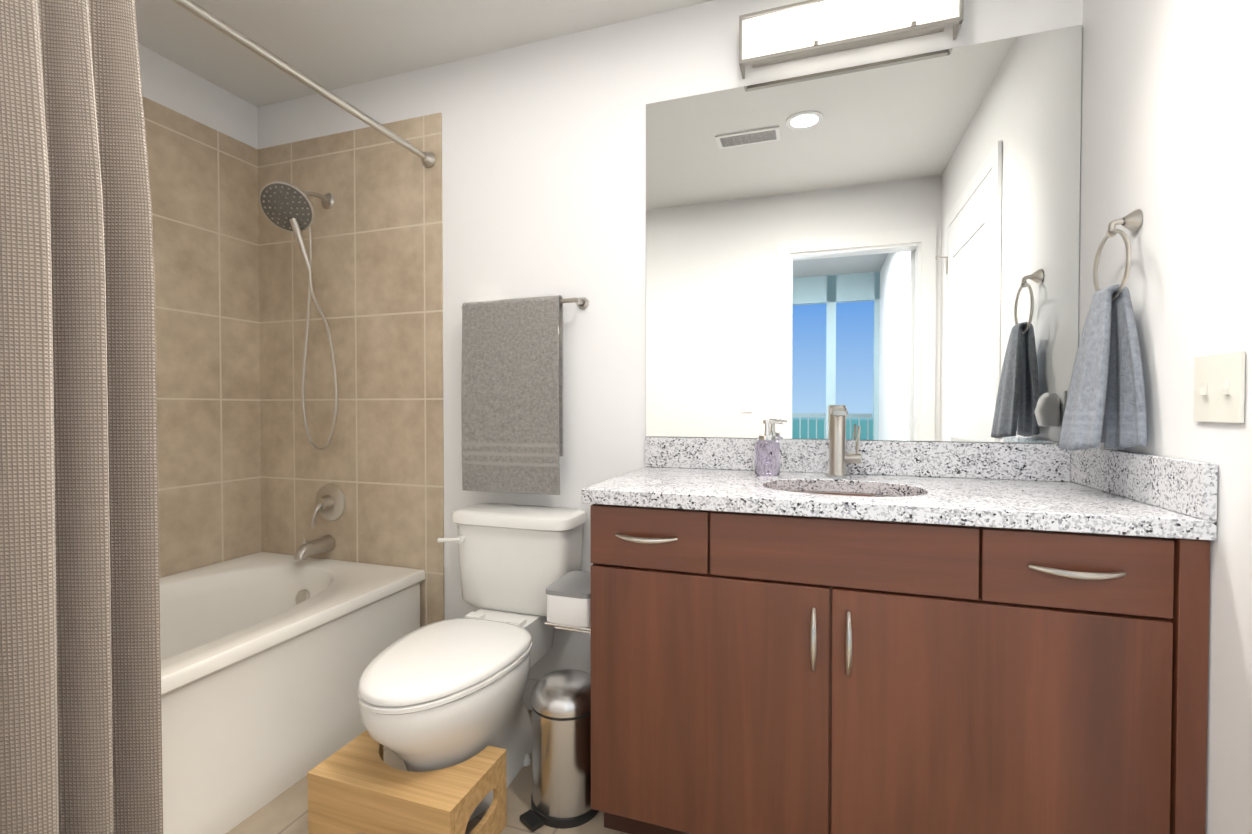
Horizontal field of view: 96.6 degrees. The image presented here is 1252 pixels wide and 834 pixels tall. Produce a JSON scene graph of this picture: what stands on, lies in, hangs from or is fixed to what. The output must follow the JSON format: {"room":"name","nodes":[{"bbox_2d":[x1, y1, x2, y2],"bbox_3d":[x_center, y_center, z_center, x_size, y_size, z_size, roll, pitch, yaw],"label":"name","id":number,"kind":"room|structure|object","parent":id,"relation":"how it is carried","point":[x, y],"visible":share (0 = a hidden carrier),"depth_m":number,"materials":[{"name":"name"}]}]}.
{"room":"bathroom","nodes":[
{"label":"bathroom","id":0,"kind":"room"},
{"bbox_2d":[138,43,257,148],"bbox_3d":[-1.965,-0.132,1.574,0.120,2.406,1.890,0,1,19],"label":"wall","id":1,"kind":"structure","parent":0,"point":[167,83],"depth_m":2.19,"materials":[{"name":"white paint"}]},
{"bbox_2d":[142,96,261,577],"bbox_3d":[-1.860,-0.040,1.686,0.008,2.220,1.597,0,1,19],"label":"wall tile","id":2,"kind":"structure","parent":1,"relation":"attached to","point":[203,180],"depth_m":2.22,"materials":[{"name":"beige tile"}]},
{"bbox_2d":[135,0,711,106],"bbox_3d":[-0.481,-1.387,1.115,3.214,0.120,2.010,0,1,19],"label":"ceiling","id":3,"kind":"structure","parent":0,"point":[329,45],"depth_m":1.95,"materials":[{"name":"white paint"}]},
{"bbox_2d":[226,709,627,833],"bbox_3d":[-0.481,1.138,1.154,3.214,0.120,2.010,0,1,19],"label":"floor","id":4,"kind":"structure","parent":0,"point":[285,812],"depth_m":1.50,"materials":[{"name":"tile"}]},
{"bbox_2d":[159,552,424,833],"bbox_3d":[-1.444,0.837,1.560,0.863,0.469,1.589,0,1,19],"label":"bathtub","id":5,"kind":"object","parent":4,"relation":"on","point":[267,658],"visible":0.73,"depth_m":1.67,"materials":[{"name":"white ceramic"}]},
{"bbox_2d":[307,730,506,833],"bbox_3d":[-0.549,0.974,1.421,0.416,0.200,0.240,0,1,19],"label":"stool","id":6,"kind":"object","parent":4,"relation":"on","point":[357,784],"visible":0.94,"depth_m":1.34,"materials":[{"name":"brown wood"}]},
{"bbox_2d":[358,503,586,820],"bbox_3d":[-0.468,0.696,1.661,0.475,0.748,0.775,0,1,19],"label":"toilet","id":7,"kind":"object","parent":4,"relation":"on","point":[442,694],"visible":0.85,"depth_m":1.59,"materials":[{"name":"white ceramic"}]},
{"bbox_2d":[520,669,598,831],"bbox_3d":[-0.171,0.896,1.533,0.196,0.353,0.232,0,1,19],"label":"trash can","id":8,"kind":"object","parent":4,"relation":"on","point":[561,741],"visible":0.88,"depth_m":1.47,"materials":[{"name":"silver metal"}]},
{"bbox_2d":[545,497,1216,833],"bbox_3d":[0.476,0.643,1.452,1.356,0.862,0.574,0,1,19],"label":"bathroom vanity","id":9,"kind":"object","parent":4,"relation":"on","point":[837,633],"depth_m":1.16,"materials":[{"name":"brown wood"}]},
{"bbox_2d":[581,465,1216,532],"bbox_3d":[0.549,0.192,1.429,1.204,0.035,0.556,0,1,19],"label":"countertop","id":10,"kind":"structure","parent":9,"relation":"on","point":[947,498],"depth_m":1.25,"materials":[{"name":"white stone"}]},
{"bbox_2d":[755,420,782,475],"bbox_3d":[0.420,0.089,1.640,0.082,0.162,0.072,0,1,19],"label":"soap dispenser","id":11,"kind":"object","parent":10,"relation":"on","point":[767,449],"depth_m":1.62,"materials":[{"name":"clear glass"}]},
{"bbox_2d":[825,405,860,476],"bbox_3d":[0.607,0.069,1.553,0.094,0.205,0.178,0,1,19],"label":"faucet","id":12,"kind":"object","parent":10,"relation":"on","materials":[{"name":"silver metal"}]},
{"bbox_2d":[769,485,920,496],"bbox_3d":[0.538,0.275,1.397,0.420,0.155,0.336,0,1,19],"label":"sink","id":13,"kind":"object","parent":10,"relation":"in","point":[784,488],"depth_m":1.53,"materials":[{"name":"white ceramic"}]},
{"bbox_2d":[258,0,1082,679],"bbox_3d":[-0.177,-0.139,2.029,3.214,2.406,0.120,0,1,19],"label":"wall","id":14,"kind":"structure","parent":0,"point":[542,168],"depth_m":1.96,"materials":[{"name":"white paint"}]},
{"bbox_2d":[258,112,444,627],"bbox_3d":[-1.155,-0.050,2.294,0.954,2.220,0.008,0,1,19],"label":"wall tile","id":15,"kind":"structure","parent":14,"relation":"attached to","point":[377,257],"depth_m":2.26,"materials":[{"name":"beige tile"}]},
{"bbox_2d":[259,181,344,559],"bbox_3d":[-1.266,-0.178,2.191,0.202,1.485,0.254,0,1,19],"label":"shower fixture","id":16,"kind":"object","parent":15,"relation":"attached to","point":[286,206],"visible":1,"depth_m":2.21,"materials":[{"name":"silver metal"}]},
{"bbox_2d":[461,295,588,494],"bbox_3d":[-0.372,-0.077,1.981,0.480,0.684,0.096,0,1,19],"label":"towel rail","id":17,"kind":"object","parent":14,"relation":"attached to","point":[512,397],"visible":1,"depth_m":1.95,"materials":[{"name":"grey fabric"}]},
{"bbox_2d":[523,678,538,709],"bbox_3d":[-0.308,1.010,2.021,0.833,0.110,0.012,0,1,19],"label":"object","id":18,"kind":"structure","parent":14,"relation":"attached to","point":[531,682],"depth_m":2.02,"materials":[{"name":"white paint"}]},
{"bbox_2d":[739,0,963,78],"bbox_3d":[0.635,-1.137,1.626,0.594,0.143,0.089,0,1,19],"label":"sconce","id":19,"kind":"object","parent":14,"relation":"attached to","point":[798,30],"visible":1,"depth_m":1.61,"materials":[{"name":"silver metal"}]},
{"bbox_2d":[645,437,1068,480],"bbox_3d":[0.626,0.120,1.685,1.184,0.099,0.020,0,1,19],"label":"backsplash","id":20,"kind":"structure","parent":14,"relation":"attached to","point":[1015,461],"depth_m":1.62,"materials":[{"name":"grey stone"}]},
{"bbox_2d":[646,25,1081,442],"bbox_3d":[0.637,-0.486,1.680,1.202,1.108,0.006,0,1,19],"label":"mirror","id":21,"kind":"object","parent":14,"relation":"attached to","point":[885,250],"visible":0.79,"depth_m":1.64,"materials":[{"name":"clear glass"}]},
{"bbox_2d":[1079,0,1251,833],"bbox_3d":[0.466,-0.190,-0.893,0.120,2.600,5.000,0,1,19],"label":"wall","id":22,"kind":"structure","parent":0,"point":[1166,131],"depth_m":1.05,"materials":[{"name":"white paint"}]},
{"bbox_2d":[1058,209,1146,450],"bbox_3d":[1.060,-0.189,1.247,0.126,0.533,0.192,0,1,19],"label":"towel ring","id":23,"kind":"object","parent":22,"relation":"attached to","point":[1106,403],"visible":1,"depth_m":1.21,"materials":[{"name":"grey fabric"}]},
{"bbox_2d":[1069,448,1217,520],"bbox_3d":[1.110,0.127,1.238,0.020,0.099,0.556,0,1,19],"label":"backsplash","id":24,"kind":"structure","parent":22,"relation":"attached to","point":[1179,485],"depth_m":1.13,"materials":[{"name":"grey stone"}]},
{"bbox_2d":[1194,351,1244,422],"bbox_3d":[1.024,-0.050,0.972,0.014,0.118,0.120,0,1,19],"label":"switch plate","id":25,"kind":"object","parent":22,"relation":"attached to","point":[1219,387],"visible":1,"depth_m":0.96,"materials":[{"name":"white plastic"}]},
{"bbox_3d":[-0.784,-0.110,0.240,2.974,2.406,0.120,0,1,19],"label":"wall","id":26,"kind":"structure","parent":0,"visible":0},
{"bbox_2d":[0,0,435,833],"bbox_3d":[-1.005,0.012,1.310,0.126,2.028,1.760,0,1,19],"label":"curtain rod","id":27,"kind":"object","parent":26,"relation":"attached to","point":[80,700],"visible":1,"depth_m":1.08,"materials":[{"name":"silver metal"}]},
{"bbox_2d":[0,0,162,833],"bbox_3d":[-1.129,0.050,0.924,0.112,1.963,0.570,0,1,19],"label":"shower curtain","id":28,"kind":"object","parent":27,"relation":"hanging from","point":[81,716],"depth_m":1.08,"materials":[{"name":"beige fabric"}]}
]}

